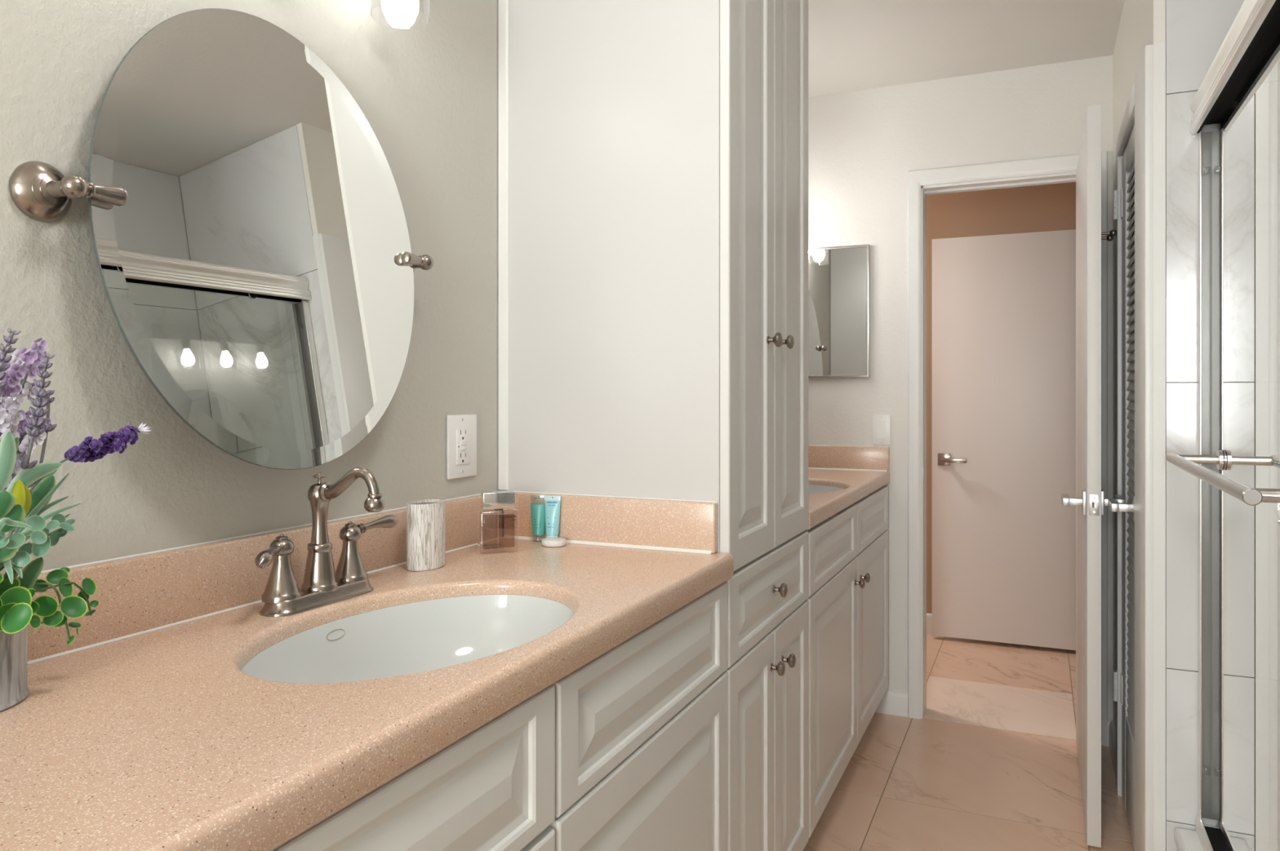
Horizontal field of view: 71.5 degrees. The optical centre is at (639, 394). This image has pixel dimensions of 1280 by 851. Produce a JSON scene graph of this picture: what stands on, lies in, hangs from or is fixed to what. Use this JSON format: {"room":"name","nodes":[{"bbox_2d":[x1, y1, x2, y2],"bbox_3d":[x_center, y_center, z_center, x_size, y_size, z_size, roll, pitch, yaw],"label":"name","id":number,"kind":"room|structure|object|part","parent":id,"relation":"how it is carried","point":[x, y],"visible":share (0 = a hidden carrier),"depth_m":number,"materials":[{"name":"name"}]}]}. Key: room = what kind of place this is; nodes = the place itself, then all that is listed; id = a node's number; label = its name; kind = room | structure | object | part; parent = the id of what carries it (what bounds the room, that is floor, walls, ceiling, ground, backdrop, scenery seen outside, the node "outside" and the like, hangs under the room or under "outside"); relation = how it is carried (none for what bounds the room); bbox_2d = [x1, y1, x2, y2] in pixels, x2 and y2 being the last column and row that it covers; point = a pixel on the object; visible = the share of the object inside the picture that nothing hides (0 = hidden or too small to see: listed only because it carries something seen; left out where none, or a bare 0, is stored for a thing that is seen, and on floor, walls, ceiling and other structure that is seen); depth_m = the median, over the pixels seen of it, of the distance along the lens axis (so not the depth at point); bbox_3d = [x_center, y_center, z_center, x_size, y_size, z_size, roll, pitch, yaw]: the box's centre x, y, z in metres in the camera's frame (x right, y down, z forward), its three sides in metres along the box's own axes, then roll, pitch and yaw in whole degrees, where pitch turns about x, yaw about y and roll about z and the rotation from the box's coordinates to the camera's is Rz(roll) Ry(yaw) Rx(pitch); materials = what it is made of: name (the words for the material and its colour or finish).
{"room":"bathroom","nodes":[
{"label":"bathroom","id":0,"kind":"room"},
{"bbox_2d":[0,0,500,576],"bbox_3d":[-0.755,0.020,1.026,0.120,2.455,5.891,0,0,24],"label":"wall","id":1,"kind":"structure","parent":0,"point":[427,91],"depth_m":1.29,"materials":[{"name":"grey paint"}]},
{"bbox_2d":[8,8,433,470],"bbox_3d":[-0.524,-0.219,1.290,0.084,0.653,0.695,0,0,24],"label":"mirror","id":2,"kind":"object","parent":1,"relation":"attached to","point":[256,264],"visible":1,"depth_m":1.23,"materials":[{"name":"white mirror"}]},
{"bbox_3d":[-0.657,-0.233,1.007,0.074,0.069,0.069,0,0,24],"label":"pivot post","id":3,"kind":"part","parent":2,"relation":"part of","materials":[{"name":"silver metal"}]},
{"bbox_3d":[-0.621,-0.233,1.029,0.022,0.022,0.049,0,0,24],"label":"pivot arm","id":4,"kind":"part","parent":2,"relation":"part of","materials":[{"name":"silver metal"}]},
{"bbox_3d":[-0.392,-0.233,1.536,0.022,0.022,0.049,0,0,24],"label":"pivot arm","id":5,"kind":"part","parent":2,"relation":"part of","materials":[{"name":"silver metal"}]},
{"bbox_3d":[-0.399,-0.233,1.577,0.074,0.069,0.069,0,0,24],"label":"pivot post","id":6,"kind":"part","parent":2,"relation":"part of","materials":[{"name":"silver metal"}]},
{"bbox_2d":[17,494,502,661],"bbox_3d":[-0.696,0.252,0.982,0.022,0.094,1.939,0,0,24],"label":"backsplash","id":7,"kind":"structure","parent":1,"relation":"attached to","point":[135,594],"depth_m":1.19,"materials":[{"name":"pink stone"}]},
{"bbox_2d":[369,0,371,15],"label":"vanity light","id":8,"kind":"object","parent":1,"relation":"attached to","point":[370,0],"depth_m":1.46,"materials":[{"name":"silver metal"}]},
{"bbox_2d":[386,0,416,8],"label":"vanity light","id":9,"kind":"object","parent":1,"relation":"attached to","point":[402,4],"depth_m":1.47,"materials":[{"name":"white glass"}]},
{"bbox_3d":[-0.398,-0.687,1.474,0.060,0.087,0.060,0,0,24],"label":"bulb","id":10,"kind":"part","parent":9,"relation":"part of","materials":[{"name":"white glass"}]},
{"bbox_2d":[428,0,431,22],"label":"vanity light","id":11,"kind":"object","parent":1,"relation":"attached to","point":[429,1],"depth_m":1.48,"materials":[{"name":"silver metal"}]},
{"bbox_2d":[446,414,476,479],"bbox_3d":[-0.351,0.102,1.761,0.012,0.125,0.095,0,0,24],"label":"wall outlet","id":12,"kind":"object","parent":1,"relation":"attached to","point":[461,429],"visible":1,"depth_m":1.75,"materials":[{"name":"white plastic"}]},
{"bbox_2d":[456,428,470,465],"bbox_3d":[-0.350,0.103,1.758,0.004,0.070,0.043,0,0,24],"label":"receptacle","id":13,"kind":"object","parent":12,"relation":"attached to","point":[463,435],"depth_m":1.75,"materials":[{"name":"white plastic"}]},
{"bbox_2d":[808,55,1112,719],"bbox_3d":[1.074,0.020,3.496,1.425,2.455,0.115,0,0,24],"label":"wall","id":14,"kind":"structure","parent":0,"point":[863,144],"depth_m":3.46,"materials":[{"name":"white paint"}]},
{"bbox_2d":[808,244,870,377],"bbox_3d":[0.710,-0.329,3.584,0.425,0.523,0.022,0,0,24],"label":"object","id":15,"kind":"object","parent":14,"relation":"attached to","point":[839,277],"visible":0.63,"depth_m":3.54,"materials":[{"name":"silver metal"}]},
{"bbox_2d":[872,414,890,444],"bbox_3d":[0.948,0.138,3.485,0.068,0.117,0.008,0,0,24],"label":"light switch","id":16,"kind":"object","parent":14,"relation":"attached to","point":[881,423],"visible":1,"depth_m":3.48,"materials":[{"name":"white plastic"}]},
{"bbox_2d":[875,688,1113,746],"bbox_3d":[1.299,1.200,3.324,0.833,0.095,0.014,0,0,24],"label":"baseboard","id":17,"kind":"structure","parent":14,"relation":"attached to","point":[894,702],"depth_m":3.46,"materials":[{"name":"white paint"}]},
{"bbox_2d":[907,151,1107,746],"bbox_3d":[1.374,0.191,3.353,0.686,2.114,0.137,0,0,24],"label":"door frame","id":18,"kind":"structure","parent":14,"relation":"attached to","point":[1055,169],"depth_m":3.42,"materials":[{"name":"white paint"}]},
{"bbox_2d":[808,0,1124,97],"bbox_3d":[0.226,-1.247,0.647,2.220,0.080,6.006,0,0,24],"label":"ceiling","id":19,"kind":"structure","parent":0,"point":[854,45],"depth_m":3.00,"materials":[{"name":"white paint"}]},
{"bbox_2d":[803,633,1133,850],"bbox_3d":[-0.205,1.278,1.491,4.100,0.060,7.350,0,0,24],"label":"floor","id":20,"kind":"structure","parent":0,"point":[990,763],"depth_m":2.93,"materials":[{"name":"brown tile"}]},
{"bbox_2d":[271,582,727,850],"bbox_3d":[-0.464,0.800,0.897,0.508,0.895,1.944,0,0,24],"label":"vanity cabinet","id":21,"kind":"object","parent":20,"relation":"on","point":[627,751],"visible":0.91,"depth_m":1.18,"materials":[{"name":"white paint"}]},
{"bbox_2d":[0,490,733,850],"bbox_3d":[-0.464,0.276,0.890,0.522,0.145,1.960,0,0,24],"label":"countertop","id":22,"kind":"structure","parent":21,"relation":"on","point":[147,731],"depth_m":0.95,"materials":[{"name":"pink stone"}]},
{"bbox_2d":[0,328,151,711],"bbox_3d":[-0.632,0.119,0.890,0.165,0.360,0.232,0,0,24],"label":"flower arrangement","id":23,"kind":"object","parent":22,"relation":"on","point":[20,507],"visible":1,"depth_m":0.88,"materials":[{"name":"plant"}]},
{"bbox_3d":[-0.634,0.149,0.858,0.043,0.132,0.015,0,0,6],"label":"grass blade","id":24,"kind":"part","parent":23,"relation":"part of","materials":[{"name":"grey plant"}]},
{"bbox_3d":[-0.622,0.184,0.847,0.069,0.062,0.008,0,0,16],"label":"grass blade","id":25,"kind":"part","parent":23,"relation":"part of","materials":[{"name":"green plant"}]},
{"bbox_3d":[-0.635,0.077,0.861,0.049,0.277,0.020,0,0,-40],"label":"lavender stem","id":26,"kind":"part","parent":23,"relation":"part of","materials":[{"name":"grey"}]},
{"bbox_3d":[-0.622,0.185,0.853,0.068,0.059,0.008,0,0,5],"label":"grass blade","id":27,"kind":"part","parent":23,"relation":"part of","materials":[{"name":"green plant"}]},
{"bbox_3d":[-0.615,0.164,0.837,0.088,0.102,0.027,0,0,24],"label":"grass blade","id":28,"kind":"part","parent":23,"relation":"part of","materials":[{"name":"green plant"}]},
{"bbox_3d":[-0.648,0.123,0.896,0.021,0.184,0.073,0,0,24],"label":"blossom stem","id":29,"kind":"part","parent":23,"relation":"part of","materials":[{"name":"grey"}]},
{"bbox_3d":[-0.660,0.084,0.902,0.006,0.263,0.100,0,0,19],"label":"blossom stem","id":30,"kind":"part","parent":23,"relation":"part of","materials":[{"name":"purple plant"}]},
{"bbox_3d":[-0.630,0.089,0.874,0.051,0.253,0.065,0,0,24],"label":"lavender stem","id":31,"kind":"part","parent":23,"relation":"part of","materials":[{"name":"grey"}]},
{"bbox_3d":[-0.621,0.148,0.883,0.039,0.134,0.084,0,0,24],"label":"grass blade","id":32,"kind":"part","parent":23,"relation":"part of","materials":[{"name":"green plant"}]},
{"bbox_3d":[-0.614,0.172,0.864,0.087,0.086,0.014,0,0,-23],"label":"grass blade","id":33,"kind":"part","parent":23,"relation":"part of","materials":[{"name":"green plant"}]},
{"bbox_3d":[-0.643,0.107,0.896,0.004,0.217,0.094,0,0,24],"label":"lavender stem","id":34,"kind":"part","parent":23,"relation":"part of","materials":[{"name":"grey"}]},
{"bbox_3d":[-0.632,0.171,0.899,0.012,0.088,0.105,0,0,24],"label":"grass blade","id":35,"kind":"part","parent":23,"relation":"part of","materials":[{"name":"green plant"}]},
{"bbox_3d":[-0.613,0.163,0.880,0.102,0.103,0.009,0,0,-37],"label":"grass blade","id":36,"kind":"part","parent":23,"relation":"part of","materials":[{"name":"green plant"}]},
{"bbox_3d":[-0.628,0.160,0.890,0.009,0.109,0.094,0,0,42],"label":"grass blade","id":37,"kind":"part","parent":23,"relation":"part of","materials":[{"name":"green plant"}]},
{"bbox_3d":[-0.601,0.128,0.899,0.164,0.175,0.020,0,0,-41],"label":"purple blossom stem","id":38,"kind":"part","parent":23,"relation":"part of","materials":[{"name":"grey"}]},
{"bbox_2d":[254,466,399,617],"bbox_3d":[-0.423,0.201,1.280,0.144,0.197,0.329,0,0,24],"label":"faucet","id":39,"kind":"object","parent":22,"relation":"on","point":[322,586],"visible":1,"depth_m":1.27,"materials":[{"name":"silver metal"}]},
{"bbox_3d":[-0.490,0.213,1.175,0.021,0.022,0.098,0,0,-9],"label":"lever","id":40,"kind":"part","parent":39,"relation":"part of","materials":[{"name":"silver metal"}]},
{"bbox_3d":[-0.496,0.239,1.231,0.052,0.092,0.052,0,0,24],"label":"handle","id":41,"kind":"part","parent":39,"relation":"part of","materials":[{"name":"silver metal"}]},
{"bbox_3d":[-0.465,0.289,1.290,0.057,0.020,0.198,0,0,24],"label":"plate","id":42,"kind":"part","parent":39,"relation":"part of","materials":[{"name":"silver metal"}]},
{"bbox_3d":[-0.465,0.121,1.290,0.018,0.017,0.018,0,0,24],"label":"lift knob","id":43,"kind":"part","parent":39,"relation":"part of","materials":[{"name":"silver metal"}]},
{"bbox_3d":[-0.409,0.134,1.265,0.105,0.062,0.028,0,0,24],"label":"spout","id":44,"kind":"part","parent":39,"relation":"part of","materials":[{"name":"silver metal"}]},
{"bbox_3d":[-0.441,0.239,1.353,0.052,0.092,0.052,0,0,24],"label":"handle","id":45,"kind":"part","parent":39,"relation":"part of","materials":[{"name":"silver metal"}]},
{"bbox_3d":[-0.416,0.205,1.403,0.021,0.023,0.098,0,0,29],"label":"lever","id":46,"kind":"part","parent":39,"relation":"part of","materials":[{"name":"silver metal"}]},
{"bbox_2d":[241,595,573,683],"bbox_3d":[-0.284,0.392,1.181,0.365,0.139,0.555,0,0,24],"label":"sink","id":47,"kind":"object","parent":22,"relation":"in","point":[424,636],"visible":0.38,"depth_m":1.35,"materials":[{"name":"white ceramic"}]},
{"bbox_2d":[406,499,445,571],"bbox_3d":[-0.371,0.243,1.540,0.054,0.113,0.081,0,0,24],"label":"tumbler","id":48,"kind":"object","parent":22,"relation":"on","point":[425,519],"visible":1,"depth_m":1.51,"materials":[{"name":"white ceramic"}]},
{"bbox_2d":[477,491,516,554],"bbox_3d":[-0.269,0.242,1.685,0.074,0.114,0.028,0,0,-21],"label":"perfume bottle","id":49,"kind":"object","parent":22,"relation":"on","point":[495,500],"visible":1,"depth_m":1.68,"materials":[{"name":"clear glass"}]},
{"bbox_2d":[530,494,545,535],"bbox_3d":[-0.208,0.252,1.812,0.032,0.094,0.022,0,0,24],"label":"toiletry tube","id":50,"kind":"object","parent":22,"relation":"on","point":[538,511],"visible":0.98,"depth_m":1.81,"materials":[{"name":"plastic"}]},
{"bbox_2d":[544,495,560,537],"bbox_3d":[-0.178,0.252,1.800,0.024,0.094,0.028,0,0,-40],"label":"toiletry tube","id":51,"kind":"object","parent":22,"relation":"on","point":[553,503],"visible":0.91,"depth_m":1.79,"materials":[{"name":"teal plastic"}]},
{"bbox_2d":[541,537,566,546],"bbox_3d":[-0.171,0.293,1.763,0.049,0.013,0.049,0,0,24],"label":"soap bar","id":52,"kind":"object","parent":22,"relation":"on","point":[553,541],"visible":1,"depth_m":1.75,"materials":[{"name":"white"}]},
{"bbox_3d":[-0.242,0.438,0.795,0.018,0.166,0.640,0,0,24],"label":"drawer","id":53,"kind":"part","parent":21,"relation":"part of","materials":[{"name":"white paint"}]},
{"bbox_3d":[-0.242,0.834,0.795,0.018,0.608,0.640,0,0,24],"label":"cabinet door","id":54,"kind":"part","parent":21,"relation":"part of","materials":[{"name":"white paint"}]},
{"bbox_3d":[0.025,0.831,1.387,0.018,0.614,0.644,0,0,24],"label":"cabinet door","id":55,"kind":"part","parent":21,"relation":"part of","materials":[{"name":"white paint"}]},
{"bbox_3d":[0.025,0.438,1.387,0.018,0.166,0.644,0,0,24],"label":"drawer","id":56,"kind":"part","parent":21,"relation":"part of","materials":[{"name":"white paint"}]},
{"bbox_2d":[497,0,808,850],"bbox_3d":[0.080,0.021,2.070,0.540,2.453,0.651,0,0,24],"label":"linen cabinet","id":57,"kind":"object","parent":20,"relation":"on","point":[653,154],"visible":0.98,"depth_m":1.81,"materials":[{"name":"white paint"}]},
{"bbox_3d":[0.225,-0.420,1.831,0.018,1.525,0.312,0,0,24],"label":"door","id":58,"kind":"part","parent":57,"relation":"part of","materials":[{"name":"white paint"}]},
{"bbox_3d":[0.225,0.831,1.831,0.018,0.614,0.312,0,0,24],"label":"door","id":59,"kind":"part","parent":57,"relation":"part of","materials":[{"name":"white paint"}]},
{"bbox_3d":[0.291,0.435,1.978,0.018,0.172,0.634,0,0,24],"label":"drawer","id":60,"kind":"part","parent":57,"relation":"part of","materials":[{"name":"white paint"}]},
{"bbox_3d":[0.291,-0.118,1.918,0.031,0.032,0.032,0,0,24],"label":"knob","id":61,"kind":"part","parent":57,"relation":"part of","materials":[{"name":"silver metal"}]},
{"bbox_3d":[0.301,0.598,1.941,0.031,0.032,0.032,0,0,24],"label":"knob","id":62,"kind":"part","parent":57,"relation":"part of","materials":[{"name":"silver metal"}]},
{"bbox_3d":[0.310,0.431,1.960,0.031,0.032,0.032,0,0,24],"label":"knob","id":63,"kind":"part","parent":57,"relation":"part of","materials":[{"name":"silver metal"}]},
{"bbox_3d":[0.333,-0.119,2.011,0.031,0.032,0.032,0,0,24],"label":"knob","id":64,"kind":"part","parent":57,"relation":"part of","materials":[{"name":"silver metal"}]},
{"bbox_3d":[0.339,0.606,2.025,0.031,0.032,0.032,0,0,24],"label":"knob","id":65,"kind":"part","parent":57,"relation":"part of","materials":[{"name":"silver metal"}]},
{"bbox_3d":[0.356,0.831,2.122,0.018,0.614,0.318,0,0,24],"label":"door","id":66,"kind":"part","parent":57,"relation":"part of","materials":[{"name":"white paint"}]},
{"bbox_3d":[0.356,-0.420,2.122,0.018,1.525,0.318,0,0,24],"label":"door","id":67,"kind":"part","parent":57,"relation":"part of","materials":[{"name":"white paint"}]},
{"bbox_2d":[804,485,888,838],"bbox_3d":[0.482,0.800,2.960,0.538,0.895,1.296,0,0,24],"label":"vanity cabinet","id":68,"kind":"object","parent":20,"relation":"on","point":[847,599],"visible":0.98,"depth_m":2.67,"materials":[{"name":"white paint"}]},
{"bbox_3d":[0.559,0.438,2.572,0.018,0.166,0.642,0,0,24],"label":"drawer","id":69,"kind":"part","parent":68,"relation":"part of","materials":[{"name":"white paint"}]},
{"bbox_3d":[0.559,0.831,2.572,0.018,0.614,0.642,0,0,24],"label":"cabinet door","id":70,"kind":"part","parent":68,"relation":"part of","materials":[{"name":"white paint"}]},
{"bbox_2d":[805,444,889,530],"bbox_3d":[0.472,0.276,2.978,0.513,0.145,1.324,0,0,24],"label":"countertop","id":71,"kind":"structure","parent":68,"relation":"on","point":[860,471],"depth_m":3.33,"materials":[{"name":"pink stone"}]},
{"bbox_2d":[808,484,844,493],"bbox_3d":[0.505,0.392,2.931,0.365,0.139,0.555,0,0,24],"label":"sink","id":72,"kind":"object","parent":71,"relation":"in","point":[812,489],"visible":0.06,"depth_m":3.15,"materials":[{"name":"white ceramic"}]},
{"bbox_3d":[0.699,0.600,2.824,0.031,0.032,0.032,0,0,24],"label":"knob","id":73,"kind":"part","parent":68,"relation":"part of","materials":[{"name":"silver metal"}]},
{"bbox_3d":[0.738,0.600,2.909,0.031,0.032,0.032,0,0,24],"label":"knob","id":74,"kind":"part","parent":68,"relation":"part of","materials":[{"name":"silver metal"}]},
{"bbox_3d":[0.825,0.438,3.161,0.018,0.166,0.634,0,0,24],"label":"drawer","id":75,"kind":"part","parent":68,"relation":"part of","materials":[{"name":"white paint"}]},
{"bbox_3d":[0.825,0.831,3.161,0.018,0.614,0.634,0,0,24],"label":"cabinet door","id":76,"kind":"part","parent":68,"relation":"part of","materials":[{"name":"white paint"}]},
{"bbox_2d":[1173,827,1203,850],"bbox_3d":[1.119,1.110,1.080,0.603,0.275,1.762,0,0,24],"label":"bathtub","id":77,"kind":"object","parent":20,"relation":"on","point":[1185,840],"visible":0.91,"depth_m":1.94,"materials":[{"name":"white ceramic"}]},
{"bbox_2d":[1165,0,1279,850],"bbox_3d":[0.878,0.154,1.189,0.138,1.638,1.767,0,0,24],"label":"shower door","id":78,"kind":"structure","parent":77,"relation":"on","point":[1236,466],"depth_m":1.64,"materials":[{"name":"clear glass"}]},
{"bbox_3d":[1.161,0.135,1.847,0.090,0.041,0.041,0,0,24],"label":"bar post","id":79,"kind":"part","parent":78,"relation":"part of","materials":[{"name":"silver metal"}]},
{"bbox_3d":[1.068,0.172,1.526,0.006,1.557,0.940,0,0,24],"label":"glass panel","id":80,"kind":"part","parent":78,"relation":"part of","materials":[{"name":"clear glass"}]},
{"bbox_3d":[0.859,0.135,1.178,0.090,0.041,0.041,0,0,24],"label":"bar post","id":81,"kind":"part","parent":78,"relation":"part of","materials":[{"name":"silver metal"}]},
{"bbox_2d":[926,182,1075,613],"bbox_3d":[1.293,0.028,4.814,4.100,2.440,0.100,0,0,24],"label":"wall","id":82,"kind":"structure","parent":0,"point":[1046,207],"depth_m":4.56,"materials":[{"name":"beige paint"}]},
{"bbox_2d":[926,613,932,633],"bbox_3d":[1.269,1.198,4.762,4.100,0.100,0.014,0,0,24],"label":"baseboard","id":83,"kind":"structure","parent":82,"relation":"attached to","point":[929,616],"depth_m":4.65,"materials":[{"name":"white paint"}]},
{"bbox_2d":[931,229,1075,650],"bbox_3d":[1.862,0.218,4.355,0.827,2.020,0.098,0,0,23],"label":"door","id":84,"kind":"structure","parent":82,"relation":"in","point":[1003,455],"depth_m":4.39,"materials":[{"name":"white paint"}]},
{"bbox_3d":[1.567,0.329,4.462,0.141,0.062,0.060,0,0,24],"label":"handle","id":85,"kind":"part","parent":84,"relation":"part of","materials":[{"name":"silver metal"}]},
{"bbox_2d":[1112,0,1198,730],"bbox_3d":[1.496,0.020,2.625,0.100,2.455,1.356,0,0,24],"label":"wall","id":86,"kind":"structure","parent":0,"point":[1142,22],"depth_m":2.78,"materials":[{"name":"white paint"}]},
{"bbox_2d":[1061,104,1124,848],"bbox_3d":[1.414,0.223,2.811,0.155,2.030,0.854,0,0,24],"label":"door","id":87,"kind":"structure","parent":86,"relation":"in","point":[1090,502],"depth_m":2.44,"materials":[{"name":"white paint"}]},
{"bbox_3d":[1.243,0.303,2.547,0.060,0.066,0.145,0,0,24],"label":"handle","id":88,"kind":"part","parent":87,"relation":"part of","materials":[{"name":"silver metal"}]},
{"bbox_3d":[1.243,0.302,2.432,0.025,0.057,0.003,0,0,24],"label":"latch plate","id":89,"kind":"part","parent":87,"relation":"part of","materials":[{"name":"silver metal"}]},
{"bbox_3d":[1.330,0.300,2.508,0.060,0.066,0.145,0,0,24],"label":"handle","id":90,"kind":"part","parent":87,"relation":"part of","materials":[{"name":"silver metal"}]},
{"bbox_2d":[1108,720,1115,781],"bbox_3d":[1.596,1.200,2.985,0.014,0.095,0.355,0,0,24],"label":"baseboard","id":91,"kind":"structure","parent":86,"relation":"attached to","point":[1112,732],"depth_m":3.02,"materials":[{"name":"white paint"}]},
{"bbox_2d":[1107,124,1134,850],"bbox_3d":[1.373,0.254,2.523,0.092,1.964,0.556,0,0,24],"label":"door","id":92,"kind":"structure","parent":86,"relation":"in","point":[1127,190],"depth_m":2.59,"materials":[{"name":"white paint"}]},
{"bbox_3d":[1.284,0.296,2.364,0.060,0.066,0.145,0,0,24],"label":"handle","id":93,"kind":"part","parent":92,"relation":"part of","materials":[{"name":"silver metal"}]},
{"bbox_3d":[1.395,0.254,2.499,0.032,1.964,0.529,0,0,24],"label":"frame","id":94,"kind":"part","parent":92,"relation":"part of","materials":[{"name":"white paint"}]},
{"bbox_2d":[1115,42,1165,850],"bbox_3d":[1.387,0.224,2.406,0.118,2.047,0.873,0,0,24],"label":"door frame","id":95,"kind":"structure","parent":86,"relation":"attached to","point":[1145,109],"depth_m":2.03,"materials":[{"name":"white paint"}]},
{"bbox_2d":[1165,0,1244,850],"bbox_3d":[1.543,0.030,1.915,0.720,2.474,0.100,0,0,24],"label":"wall","id":96,"kind":"structure","parent":0,"point":[1196,30],"depth_m":2.00,"materials":[{"name":"grey tile"}]}
]}

